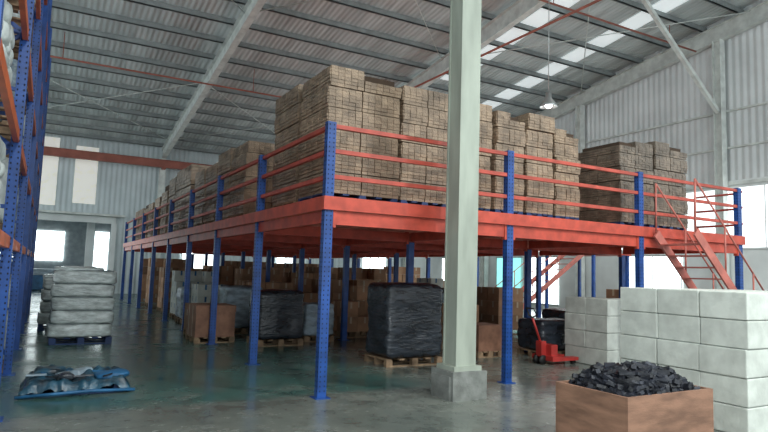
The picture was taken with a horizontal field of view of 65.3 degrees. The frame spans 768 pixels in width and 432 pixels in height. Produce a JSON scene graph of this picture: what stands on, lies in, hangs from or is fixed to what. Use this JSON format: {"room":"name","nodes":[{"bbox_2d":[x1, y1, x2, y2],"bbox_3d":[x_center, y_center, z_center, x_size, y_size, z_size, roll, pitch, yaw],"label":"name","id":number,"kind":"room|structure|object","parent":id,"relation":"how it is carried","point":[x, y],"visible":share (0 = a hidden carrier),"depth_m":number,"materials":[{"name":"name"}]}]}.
{"room":"warehouse","nodes":[
{"label":"warehouse","id":0,"kind":"room"},
{"bbox_2d":[38,133,402,293],"bbox_3d":[-13.276,0.130,34.071,34.000,8.510,0.250,5,-6,-29],"label":"wall","id":1,"kind":"structure","parent":0,"point":[121,189],"depth_m":33.28,"materials":[{"name":"grey metal"}]},
{"bbox_2d":[12,220,110,289],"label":"door","id":2,"kind":"structure","parent":1,"relation":"in","point":[58,243],"depth_m":36.90,"materials":[{"name":"paint"}]},
{"bbox_2d":[39,136,98,204],"bbox_3d":[-13.706,-2.062,33.833,10.500,3.600,0.027,5,-6,-29],"label":"window","id":3,"kind":"structure","parent":1,"relation":"in","point":[85,176],"depth_m":32.18,"materials":[{"name":"white glass"}]},
{"bbox_2d":[38,210,124,270],"bbox_3d":[-17.115,1.877,31.223,6.400,4.260,0.698,5,-6,-29],"label":"trim","id":4,"kind":"structure","parent":1,"relation":"attached to","point":[44,214],"depth_m":32.23,"materials":[{"name":"paint"}]},
{"bbox_2d":[181,253,386,268],"bbox_3d":[-5.775,3.039,37.888,13.700,1.460,0.077,5,-6,-29],"label":"window","id":5,"kind":"structure","parent":1,"relation":"in","point":[199,259],"depth_m":37.77,"materials":[{"name":"white glass"}]},
{"bbox_2d":[0,289,722,431],"bbox_3d":[-4.638,3.300,18.419,34.300,0.200,51.000,5,-6,-29],"label":"floor","id":6,"kind":"structure","parent":0,"point":[180,384],"depth_m":8.00,"materials":[{"name":"concrete"}]},
{"bbox_2d":[3,307,7,360],"bbox_3d":[-5.349,1.500,7.622,0.906,1.313,1.102,5,-6,-29],"label":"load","id":7,"kind":"object","parent":6,"relation":"on","point":[7,307],"visible":0.09,"depth_m":8.11,"materials":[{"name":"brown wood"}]},
{"bbox_2d":[2,281,10,371],"bbox_3d":[-6.092,1.604,8.928,0.912,1.305,1.101,5,-6,-29],"label":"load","id":8,"kind":"object","parent":6,"relation":"on","point":[10,281],"visible":0.06,"depth_m":8.74,"materials":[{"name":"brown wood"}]},
{"bbox_2d":[0,0,51,421],"bbox_3d":[-6.814,-1.611,10.749,1.140,8.000,17.650,5,-6,-29],"label":"rack","id":9,"kind":"object","parent":6,"relation":"on","point":[33,66],"visible":0.96,"depth_m":8.51,"materials":[{"name":"blue metal"}]},
{"bbox_2d":[0,136,4,177],"bbox_3d":[-3.836,-0.340,5.187,0.899,0.867,1.044,5,-6,-29],"label":"sacks","id":10,"kind":"object","parent":9,"relation":"on","point":[2,148],"visible":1,"depth_m":5.50,"materials":[{"name":"white plastic"}]},
{"bbox_2d":[0,157,8,229],"bbox_3d":[-4.669,-0.225,6.652,0.917,0.862,1.104,5,-6,-29],"label":"load","id":11,"kind":"object","parent":9,"relation":"on","point":[3,180],"visible":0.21,"depth_m":6.41,"materials":[{"name":"white plastic"}]},
{"bbox_2d":[0,4,15,119],"bbox_3d":[-3.802,-1.436,5.290,0.903,0.871,1.037,5,-6,-29],"label":"sacks","id":12,"kind":"object","parent":9,"relation":"on","point":[8,37],"visible":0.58,"depth_m":5.24,"materials":[{"name":"white plastic"}]},
{"bbox_2d":[0,61,17,141],"bbox_3d":[-4.637,-1.322,6.761,0.905,0.868,1.098,5,-6,-29],"label":"load","id":13,"kind":"object","parent":9,"relation":"on","point":[14,68],"visible":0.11,"depth_m":6.51,"materials":[{"name":"white plastic"}]},
{"bbox_2d":[7,0,18,13],"bbox_3d":[-3.775,-2.526,5.393,0.916,0.861,1.111,5,-6,-29],"label":"load","id":14,"kind":"object","parent":9,"relation":"on","point":[10,1],"visible":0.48,"depth_m":5.94,"materials":[{"name":"brown cardboard"}]},
{"bbox_2d":[11,11,20,60],"bbox_3d":[-4.603,-2.416,6.862,0.911,0.866,1.098,5,-6,-29],"label":"load","id":15,"kind":"object","parent":9,"relation":"on","point":[12,13],"visible":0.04,"depth_m":6.58,"materials":[{"name":"white plastic"}]},
{"bbox_2d":[14,188,18,238],"bbox_3d":[-6.037,-0.036,9.088,0.915,0.859,1.107,5,-6,-29],"label":"load","id":16,"kind":"object","parent":9,"relation":"on","point":[18,188],"visible":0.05,"depth_m":8.87,"materials":[{"name":"brown plastic"}]},
{"bbox_2d":[37,274,54,330],"bbox_3d":[-7.829,2.086,14.756,1.212,1.331,1.076,5,-6,-29],"label":"stack","id":17,"kind":"object","parent":6,"relation":"on","point":[44,304],"visible":0.3,"depth_m":14.15,"materials":[{"name":"white plastic"}]},
{"bbox_2d":[14,363,134,399],"bbox_3d":[-3.916,2.059,7.638,1.306,0.292,1.030,5,-6,-29],"label":"pallet","id":18,"kind":"object","parent":6,"relation":"on","point":[56,378],"visible":1,"depth_m":7.40,"materials":[{"name":"blue plastic"}]},
{"bbox_2d":[45,266,116,344],"bbox_3d":[-6.225,1.802,12.357,1.274,1.545,1.071,5,-6,-29],"label":"stack","id":19,"kind":"object","parent":6,"relation":"on","point":[82,302],"visible":1,"depth_m":11.94,"materials":[{"name":"white plastic"}]},
{"bbox_2d":[141,258,176,301],"bbox_3d":[-9.877,2.892,26.944,2.002,1.886,0.902,5,-6,-29],"label":"pile","id":20,"kind":"object","parent":6,"relation":"on","point":[145,261],"visible":0.02,"depth_m":26.13,"materials":[{"name":"brown cardboard"}]},
{"bbox_2d":[145,258,185,305],"bbox_3d":[-8.734,2.670,24.210,1.500,1.886,1.002,5,-6,-29],"label":"pile","id":21,"kind":"object","parent":6,"relation":"on","point":[159,262],"visible":0.38,"depth_m":23.89,"materials":[{"name":"brown cardboard"}]},
{"bbox_2d":[157,267,206,311],"bbox_3d":[-7.269,2.644,21.588,1.500,1.536,1.000,5,-6,-29],"label":"pile","id":22,"kind":"object","parent":6,"relation":"on","point":[161,269],"visible":0.2,"depth_m":21.06,"materials":[{"name":"brown cardboard"}]},
{"bbox_2d":[175,286,190,323],"bbox_3d":[-5.569,2.557,17.314,0.753,1.013,0.841,5,-6,-29],"label":"load","id":23,"kind":"object","parent":6,"relation":"on","point":[180,290],"visible":0.27,"depth_m":17.01,"materials":[{"name":"grey plastic"}]},
{"bbox_2d":[183,303,187,334],"bbox_3d":[-4.274,2.433,14.088,0.700,0.736,0.700,5,-6,-29],"label":"pile","id":24,"kind":"object","parent":6,"relation":"on","point":[186,309],"visible":0.09,"depth_m":14.10,"materials":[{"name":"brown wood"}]},
{"bbox_2d":[169,270,211,318],"bbox_3d":[-5.967,2.465,18.826,1.262,1.456,0.900,5,-6,-29],"label":"cartons","id":25,"kind":"object","parent":6,"relation":"on","point":[196,277],"visible":0.3,"depth_m":18.66,"materials":[{"name":"white cardboard"}]},
{"bbox_2d":[191,283,224,302],"bbox_3d":[-4.841,2.454,16.585,0.840,1.126,0.901,5,-6,-29],"label":"cartons","id":26,"kind":"object","parent":6,"relation":"on","point":[200,293],"visible":0.33,"depth_m":16.16,"materials":[{"name":"white cardboard"}]},
{"bbox_2d":[185,303,235,343],"bbox_3d":[-3.807,2.333,13.151,0.853,0.787,0.900,5,-6,-29],"label":"crate","id":27,"kind":"object","parent":6,"relation":"on","point":[198,314],"visible":0.88,"depth_m":12.83,"materials":[{"name":"brown cardboard"}]},
{"bbox_2d":[203,265,245,285],"bbox_3d":[-6.038,2.709,22.507,1.352,1.656,1.001,5,-6,-29],"label":"pile","id":28,"kind":"object","parent":6,"relation":"on","point":[226,273],"visible":0.19,"depth_m":22.13,"materials":[{"name":"brown cardboard"}]},
{"bbox_2d":[219,285,261,333],"bbox_3d":[-3.623,2.333,15.090,0.953,1.162,0.843,5,-6,-29],"label":"load","id":29,"kind":"object","parent":6,"relation":"on","point":[239,296],"visible":0.42,"depth_m":14.72,"materials":[{"name":"grey plastic"}]},
{"bbox_2d":[224,261,265,268],"bbox_3d":[-5.992,2.899,25.741,2.002,1.886,1.000,5,-6,-29],"label":"pile","id":30,"kind":"object","parent":6,"relation":"on","point":[248,264],"visible":0.06,"depth_m":25.21,"materials":[{"name":"brown cardboard"}]},
{"bbox_2d":[234,269,279,285],"bbox_3d":[-4.223,2.551,19.804,1.260,1.576,0.901,5,-6,-29],"label":"pile","id":31,"kind":"object","parent":6,"relation":"on","point":[240,274],"visible":0.24,"depth_m":19.52,"materials":[{"name":"brown cardboard"}]},
{"bbox_2d":[240,281,292,289],"bbox_3d":[-3.414,2.523,17.327,1.262,1.216,1.002,5,-6,-29],"label":"pile","id":32,"kind":"object","parent":6,"relation":"on","point":[265,285],"visible":0.15,"depth_m":17.06,"materials":[{"name":"brown cardboard"}]},
{"bbox_2d":[249,267,288,281],"bbox_3d":[-4.567,2.853,23.556,1.350,1.656,1.000,5,-6,-29],"label":"pile","id":33,"kind":"object","parent":6,"relation":"on","point":[280,269],"visible":0.09,"depth_m":23.36,"materials":[{"name":"brown cardboard"}]},
{"bbox_2d":[246,289,304,346],"bbox_3d":[-2.333,2.172,12.962,1.055,1.164,0.853,5,-6,-29],"label":"load","id":34,"kind":"object","parent":6,"relation":"on","point":[281,312],"visible":0.8,"depth_m":12.63,"materials":[{"name":"black plastic"}]},
{"bbox_2d":[274,263,283,267],"bbox_3d":[-4.824,3.314,29.762,2.000,1.886,0.901,5,-6,-29],"label":"pile","id":35,"kind":"object","parent":6,"relation":"on","point":[276,265],"visible":0.02,"depth_m":29.17,"materials":[{"name":"brown cardboard"}]},
{"bbox_2d":[284,263,318,272],"bbox_3d":[-3.683,3.092,27.028,1.502,1.886,1.002,5,-6,-29],"label":"pile","id":36,"kind":"object","parent":6,"relation":"on","point":[286,265],"visible":0.08,"depth_m":26.62,"materials":[{"name":"brown cardboard"}]},
{"bbox_2d":[282,272,335,282],"bbox_3d":[-2.659,2.743,20.902,1.680,1.496,0.900,5,-6,-29],"label":"pile","id":37,"kind":"object","parent":6,"relation":"on","point":[287,277],"visible":0.11,"depth_m":20.52,"materials":[{"name":"brown cardboard"}]},
{"bbox_2d":[293,278,341,303],"bbox_3d":[-1.979,2.584,18.133,1.350,1.336,1.000,5,-6,-29],"label":"pile","id":38,"kind":"object","parent":6,"relation":"on","point":[310,286],"visible":0.27,"depth_m":17.93,"materials":[{"name":"brown cardboard"}]},
{"bbox_2d":[302,302,333,341],"bbox_3d":[-1.602,2.427,13.816,0.769,0.861,0.670,5,-6,-29],"label":"load","id":39,"kind":"object","parent":6,"relation":"on","point":[311,308],"visible":0.42,"depth_m":13.48,"materials":[{"name":"grey plastic"}]},
{"bbox_2d":[306,267,337,279],"bbox_3d":[-2.362,2.987,24.675,1.502,1.736,1.001,5,-6,-29],"label":"pile","id":40,"kind":"object","parent":6,"relation":"on","point":[308,269],"visible":0.05,"depth_m":24.34,"materials":[{"name":"brown cardboard"}]},
{"bbox_2d":[331,300,367,337],"bbox_3d":[-0.826,2.564,14.988,0.800,0.856,0.800,5,-6,-29],"label":"pile","id":41,"kind":"object","parent":6,"relation":"on","point":[356,321],"visible":0.66,"depth_m":14.70,"materials":[{"name":"brown cardboard"}]},
{"bbox_2d":[350,286,368,315],"bbox_3d":[-0.310,2.517,16.232,1.200,1.216,0.451,5,-6,-29],"label":"pile","id":42,"kind":"object","parent":6,"relation":"on","point":[359,293],"visible":0.19,"depth_m":15.89,"materials":[{"name":"brown cardboard"}]},
{"bbox_2d":[337,267,385,281],"bbox_3d":[-0.841,2.780,21.981,1.500,1.736,1.002,5,-6,-29],"label":"pile","id":43,"kind":"object","parent":6,"relation":"on","point":[376,274],"visible":0.16,"depth_m":21.88,"materials":[{"name":"brown cardboard"}]},
{"bbox_2d":[348,280,384,299],"bbox_3d":[-0.651,2.695,18.874,1.000,1.336,1.000,5,-6,-29],"label":"pile","id":44,"kind":"object","parent":6,"relation":"on","point":[351,282],"visible":0.14,"depth_m":18.47,"materials":[{"name":"brown cardboard"}]},
{"bbox_2d":[380,266,419,282],"bbox_3d":[0.597,3.343,28.273,2.000,1.886,1.002,5,-6,-29],"label":"pile","id":45,"kind":"object","parent":6,"relation":"on","point":[402,270],"visible":0.14,"depth_m":28.16,"materials":[{"name":"brown cardboard"}]},
{"bbox_2d":[364,282,443,367],"bbox_3d":[0.369,1.920,10.831,1.199,1.432,0.849,5,-6,-29],"label":"load","id":46,"kind":"object","parent":6,"relation":"on","point":[404,321],"visible":1,"depth_m":10.49,"materials":[{"name":"black plastic"}]},
{"bbox_2d":[417,278,443,286],"bbox_3d":[1.658,2.822,20.108,0.841,1.456,0.902,5,-6,-29],"label":"cartons","id":47,"kind":"object","parent":6,"relation":"on","point":[439,281],"visible":0.12,"depth_m":19.76,"materials":[{"name":"brown cardboard"}]},
{"bbox_2d":[119,121,744,399],"bbox_3d":[-2.213,1.635,19.944,9.684,3.550,23.000,5,-6,-29],"label":"platform","id":48,"kind":"object","parent":6,"relation":"on","point":[325,227],"visible":0.88,"depth_m":10.70,"materials":[{"name":"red metal"}]},
{"bbox_2d":[135,211,139,240],"bbox_3d":[-10.362,0.528,26.511,1.156,1.381,1.169,5,-6,-29],"label":"bundles","id":49,"kind":"object","parent":48,"relation":"on","point":[138,212],"visible":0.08,"depth_m":25.94,"materials":[{"name":"brown cardboard"}]},
{"bbox_2d":[137,208,145,239],"bbox_3d":[-9.723,0.440,25.364,1.171,1.381,1.147,5,-6,-29],"label":"bundles","id":50,"kind":"object","parent":48,"relation":"on","point":[143,209],"visible":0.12,"depth_m":25.04,"materials":[{"name":"brown cardboard"}]},
{"bbox_2d":[142,205,148,237],"bbox_3d":[-9.091,0.305,24.245,1.170,1.479,1.159,5,-6,-29],"label":"bundles","id":51,"kind":"object","parent":48,"relation":"on","point":[147,206],"visible":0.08,"depth_m":23.54,"materials":[{"name":"brown cardboard"}]},
{"bbox_2d":[147,202,154,237],"bbox_3d":[-8.360,0.254,22.939,1.162,1.381,1.174,5,-6,-29],"label":"bundles","id":52,"kind":"object","parent":48,"relation":"on","point":[152,205],"visible":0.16,"depth_m":22.50,"materials":[{"name":"brown cardboard"}]},
{"bbox_2d":[153,196,161,234],"bbox_3d":[-7.715,0.119,21.816,1.182,1.479,1.169,5,-6,-29],"label":"bundles","id":53,"kind":"object","parent":48,"relation":"on","point":[158,201],"visible":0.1,"depth_m":21.16,"materials":[{"name":"brown cardboard"}]},
{"bbox_2d":[160,185,169,234],"bbox_3d":[-6.925,-0.135,20.436,1.149,1.774,1.157,5,-6,-29],"label":"bundles","id":54,"kind":"object","parent":48,"relation":"on","point":[165,196],"visible":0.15,"depth_m":20.06,"materials":[{"name":"brown cardboard"}]},
{"bbox_2d":[166,176,176,232],"bbox_3d":[-6.278,-0.244,19.321,1.158,1.824,1.171,5,-6,-29],"label":"bundles","id":55,"kind":"object","parent":48,"relation":"on","point":[172,188],"visible":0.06,"depth_m":19.12,"materials":[{"name":"brown cardboard"}]},
{"bbox_2d":[173,168,184,230],"bbox_3d":[-5.708,-0.373,18.291,1.168,1.922,1.140,5,-6,-29],"label":"bundles","id":56,"kind":"object","parent":48,"relation":"on","point":[179,187],"visible":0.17,"depth_m":17.97,"materials":[{"name":"brown cardboard"}]},
{"bbox_2d":[180,164,209,229],"bbox_3d":[-5.120,-0.430,17.229,1.153,1.873,1.158,5,-6,-29],"label":"bundles","id":57,"kind":"object","parent":48,"relation":"on","point":[189,174],"visible":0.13,"depth_m":16.77,"materials":[{"name":"brown cardboard"}]},
{"bbox_2d":[193,168,206,226],"bbox_3d":[-4.287,-0.372,15.741,1.170,1.528,1.149,5,-6,-29],"label":"bundles","id":58,"kind":"object","parent":48,"relation":"on","point":[200,178],"visible":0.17,"depth_m":15.36,"materials":[{"name":"brown cardboard"}]},
{"bbox_2d":[203,162,217,223],"bbox_3d":[-3.690,-0.438,14.686,1.180,1.499,1.160,5,-6,-29],"label":"bundles","id":59,"kind":"object","parent":48,"relation":"on","point":[212,171],"visible":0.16,"depth_m":14.36,"materials":[{"name":"brown cardboard"}]},
{"bbox_2d":[216,148,235,219],"bbox_3d":[-3.104,-0.587,13.647,1.154,1.637,1.157,5,-6,-29],"label":"bundles","id":60,"kind":"object","parent":48,"relation":"on","point":[225,159],"visible":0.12,"depth_m":13.18,"materials":[{"name":"brown cardboard"}]},
{"bbox_2d":[228,140,274,217],"bbox_3d":[-2.518,-0.642,12.612,1.178,1.590,1.173,5,-6,-29],"label":"bundles","id":61,"kind":"object","parent":48,"relation":"on","point":[249,151],"visible":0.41,"depth_m":12.07,"materials":[{"name":"brown cardboard"}]},
{"bbox_2d":[272,84,303,207],"bbox_3d":[-1.157,-1.035,10.217,1.156,2.006,1.172,5,-6,-29],"label":"bundles","id":62,"kind":"object","parent":48,"relation":"on","point":[287,123],"visible":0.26,"depth_m":9.86,"materials":[{"name":"brown cardboard"}]},
{"bbox_2d":[298,65,401,201],"bbox_3d":[-0.542,-1.096,9.158,1.230,1.967,1.113,5,-6,-29],"label":"bundles","id":63,"kind":"object","parent":48,"relation":"on","point":[345,96],"visible":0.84,"depth_m":8.74,"materials":[{"name":"brown cardboard"}]},
{"bbox_2d":[397,85,447,206],"bbox_3d":[0.389,-0.985,9.713,0.926,1.907,1.112,5,-6,-29],"label":"bundles","id":64,"kind":"object","parent":48,"relation":"on","point":[423,113],"visible":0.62,"depth_m":9.23,"materials":[{"name":"brown cardboard"}]},
{"bbox_2d":[478,104,492,210],"bbox_3d":[1.215,-0.894,10.187,0.730,1.868,1.113,5,-6,-29],"label":"bundles","id":65,"kind":"object","parent":48,"relation":"on","point":[485,129],"visible":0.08,"depth_m":9.84,"materials":[{"name":"brown cardboard"}]},
{"bbox_2d":[490,110,525,214],"bbox_3d":[1.850,-0.808,10.469,0.659,1.788,1.107,5,-6,-29],"label":"bundles","id":66,"kind":"object","parent":48,"relation":"on","point":[508,133],"visible":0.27,"depth_m":10.00,"materials":[{"name":"brown cardboard"}]},
{"bbox_2d":[514,113,554,217],"bbox_3d":[2.450,-0.793,10.852,0.665,1.868,1.128,5,-6,-29],"label":"bundles","id":67,"kind":"object","parent":48,"relation":"on","point":[539,129],"visible":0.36,"depth_m":10.38,"materials":[{"name":"brown cardboard"}]},
{"bbox_2d":[551,128,580,219],"bbox_3d":[3.034,-0.661,11.213,0.650,1.709,1.112,5,-6,-29],"label":"bundles","id":68,"kind":"object","parent":48,"relation":"on","point":[564,144],"visible":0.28,"depth_m":10.74,"materials":[{"name":"brown cardboard"}]},
{"bbox_2d":[577,141,654,226],"bbox_3d":[4.621,-0.546,12.017,1.025,1.729,1.119,5,-6,-29],"label":"bundles","id":69,"kind":"object","parent":48,"relation":"on","point":[635,156],"visible":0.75,"depth_m":11.64,"materials":[{"name":"brown cardboard"}]},
{"bbox_2d":[645,141,687,229],"bbox_3d":[5.542,-0.516,12.568,1.073,1.828,1.114,5,-6,-29],"label":"bundles","id":70,"kind":"object","parent":48,"relation":"on","point":[668,162],"visible":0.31,"depth_m":12.09,"materials":[{"name":"brown cardboard"}]},
{"bbox_2d":[431,0,486,401],"bbox_3d":[1.263,-3.481,8.517,0.830,11.803,0.500,5,-6,-29],"label":"steel column","id":71,"kind":"structure","parent":6,"relation":"on","point":[458,377],"depth_m":8.03,"materials":[{"name":"paint"}]},
{"bbox_2d":[440,303,478,349],"bbox_3d":[1.610,2.374,12.810,0.601,0.976,0.600,5,-6,-29],"label":"pile","id":72,"kind":"object","parent":6,"relation":"on","point":[442,307],"visible":0.02,"depth_m":12.83,"materials":[{"name":"brown cardboard"}]},
{"bbox_2d":[476,322,501,357],"bbox_3d":[1.957,2.493,12.087,0.623,0.627,0.620,5,-6,-29],"label":"crate","id":73,"kind":"object","parent":6,"relation":"on","point":[488,335],"visible":0.56,"depth_m":11.81,"materials":[{"name":"brown cardboard"}]},
{"bbox_2d":[477,287,522,334],"bbox_3d":[3.285,2.677,17.069,0.902,1.276,1.000,5,-6,-29],"label":"pile","id":74,"kind":"object","parent":6,"relation":"on","point":[489,299],"visible":0.49,"depth_m":16.77,"materials":[{"name":"brown cardboard"}]},
{"bbox_2d":[495,250,583,308],"bbox_3d":[5.308,2.006,20.851,3.689,3.380,0.935,5,-6,-29],"label":"metal staircase","id":75,"kind":"structure","parent":6,"relation":"on","point":[568,266],"depth_m":20.91,"materials":[{"name":"red metal"}]},
{"bbox_2d":[517,317,564,356],"bbox_3d":[3.372,2.498,12.411,1.004,0.763,0.797,5,-6,-29],"label":"load","id":76,"kind":"object","parent":6,"relation":"on","point":[551,330],"visible":0.64,"depth_m":12.12,"materials":[{"name":"black plastic"}]},
{"bbox_2d":[542,308,564,318],"bbox_3d":[4.164,2.555,13.551,1.010,0.913,0.793,5,-6,-29],"label":"load","id":77,"kind":"object","parent":76,"relation":"on","point":[549,312],"visible":0.1,"depth_m":13.34,"materials":[{"name":"black plastic"}]},
{"bbox_2d":[526,307,578,363],"bbox_3d":[3.115,2.250,11.309,0.997,1.036,0.540,5,-6,-29],"label":"truck","id":78,"kind":"object","parent":6,"relation":"on","point":[545,352],"visible":1,"depth_m":11.13,"materials":[{"name":"red paint"}]},
{"bbox_2d":[545,254,630,308],"bbox_3d":[7.694,2.218,22.871,2.050,3.550,2.500,5,-6,-29],"label":"rack","id":79,"kind":"object","parent":6,"relation":"on","point":[593,257],"depth_m":22.34,"materials":[{"name":"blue metal"}]},
{"bbox_2d":[565,297,622,364],"bbox_3d":[4.360,2.220,11.657,1.267,1.237,1.046,5,-6,-29],"label":"blocks","id":80,"kind":"object","parent":6,"relation":"on","point":[592,324],"visible":0.68,"depth_m":11.20},
{"bbox_2d":[606,289,618,297],"bbox_3d":[6.989,2.699,16.395,1.500,1.336,1.001,5,-6,-29],"label":"pile","id":81,"kind":"object","parent":6,"relation":"on","point":[610,293],"visible":0.03,"depth_m":16.34,"materials":[{"name":"brown cardboard"}]},
{"bbox_2d":[556,360,713,431],"bbox_3d":[2.389,1.808,5.737,1.200,0.825,0.830,5,-6,-29],"label":"bin","id":82,"kind":"object","parent":6,"relation":"on","point":[633,396],"visible":1,"depth_m":5.47,"materials":[{"name":"brown wood"}]},
{"bbox_2d":[620,287,767,431],"bbox_3d":[4.729,1.726,7.727,3.019,1.507,1.632,5,-6,-29],"label":"blocks","id":83,"kind":"object","parent":6,"relation":"on","point":[716,339],"visible":0.92,"depth_m":6.66},
{"bbox_2d":[653,178,763,289],"bbox_3d":[6.133,1.121,10.964,2.610,3.320,0.785,5,-6,-29],"label":"metal staircase","id":84,"kind":"structure","parent":6,"relation":"on","point":[722,273],"depth_m":10.65,"materials":[{"name":"red metal"}]},
{"bbox_2d":[45,0,743,153],"bbox_3d":[-2.475,-8.375,15.984,34.000,6.087,42.150,5,-6,-29],"label":"roof purlins","id":85,"kind":"structure","parent":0,"point":[151,3],"depth_m":24.81,"materials":[{"name":"grey metal"}]},
{"bbox_2d":[46,0,759,150],"bbox_3d":[-2.390,-8.549,16.166,34.300,6.162,43.300,5,-6,-29],"label":"ceiling","id":86,"kind":"structure","parent":0,"point":[608,10],"depth_m":24.31,"materials":[{"name":"grey metal"}]},
{"bbox_2d":[539,20,556,108],"bbox_3d":[5.120,-5.602,18.624,0.540,4.618,0.540,5,-6,-29],"label":"lamp","id":87,"kind":"object","parent":86,"relation":"hanging from","point":[548,102],"visible":1,"depth_m":18.39,"materials":[{"name":"metal"}]},
{"bbox_2d":[440,0,687,108],"bbox_3d":[2.637,-9.322,13.135,23.000,4.080,29.000,5,-6,-29],"label":"skylight","id":88,"kind":"object","parent":86,"relation":"in","point":[541,16],"depth_m":23.94,"materials":[{"name":"white plastic"}]},
{"bbox_2d":[47,0,767,296],"bbox_3d":[1.337,-3.843,17.630,25.000,14.237,42.903,5,-6,-29],"label":"steel frame","id":89,"kind":"structure","parent":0,"point":[714,37],"depth_m":22.89,"materials":[{"name":"grey metal"}]},
{"bbox_2d":[43,146,211,169],"bbox_3d":[-17.176,-3.274,31.282,24.000,0.520,0.625,5,-6,-29],"label":"beam","id":90,"kind":"structure","parent":89,"relation":"attached to","point":[48,151],"depth_m":32.50,"materials":[{"name":"red metal"}]},
{"bbox_2d":[50,0,696,97],"bbox_3d":[-4.628,-6.480,19.432,24.636,3.125,34.560,-2,-7,34],"label":"pipe","id":91,"kind":"object","parent":89,"relation":"hanging from","point":[545,1],"visible":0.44,"depth_m":21.35,"materials":[{"name":"red metal"}]},
{"bbox_2d":[414,0,767,308],"bbox_3d":[12.275,-3.051,23.990,0.250,14.530,43.250,5,-6,-29],"label":"wall","id":92,"kind":"structure","parent":0,"point":[670,94],"depth_m":23.83,"materials":[{"name":"corrugated sheet metal"},{"name":"painted steel"}]},
{"bbox_2d":[441,255,681,305],"bbox_3d":[9.201,3.099,28.257,0.057,2.420,22.600,5,-6,-29],"label":"window","id":93,"kind":"structure","parent":92,"relation":"in","point":[659,272],"depth_m":25.73,"materials":[{"name":"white glass"}]},
{"bbox_2d":[538,183,767,252],"bbox_3d":[9.647,0.511,27.844,0.057,2.320,31.100,5,-6,-29],"label":"window","id":94,"kind":"structure","parent":92,"relation":"in","point":[754,197],"depth_m":21.63,"materials":[{"name":"glass"}]},
{"bbox_2d":[585,101,767,189],"bbox_3d":[12.163,-2.455,23.737,0.097,2.850,43.000,5,-6,-29],"label":"trim","id":95,"kind":"structure","parent":92,"relation":"attached to","point":[766,102],"depth_m":23.07,"materials":[{"name":"metal"}]}
]}

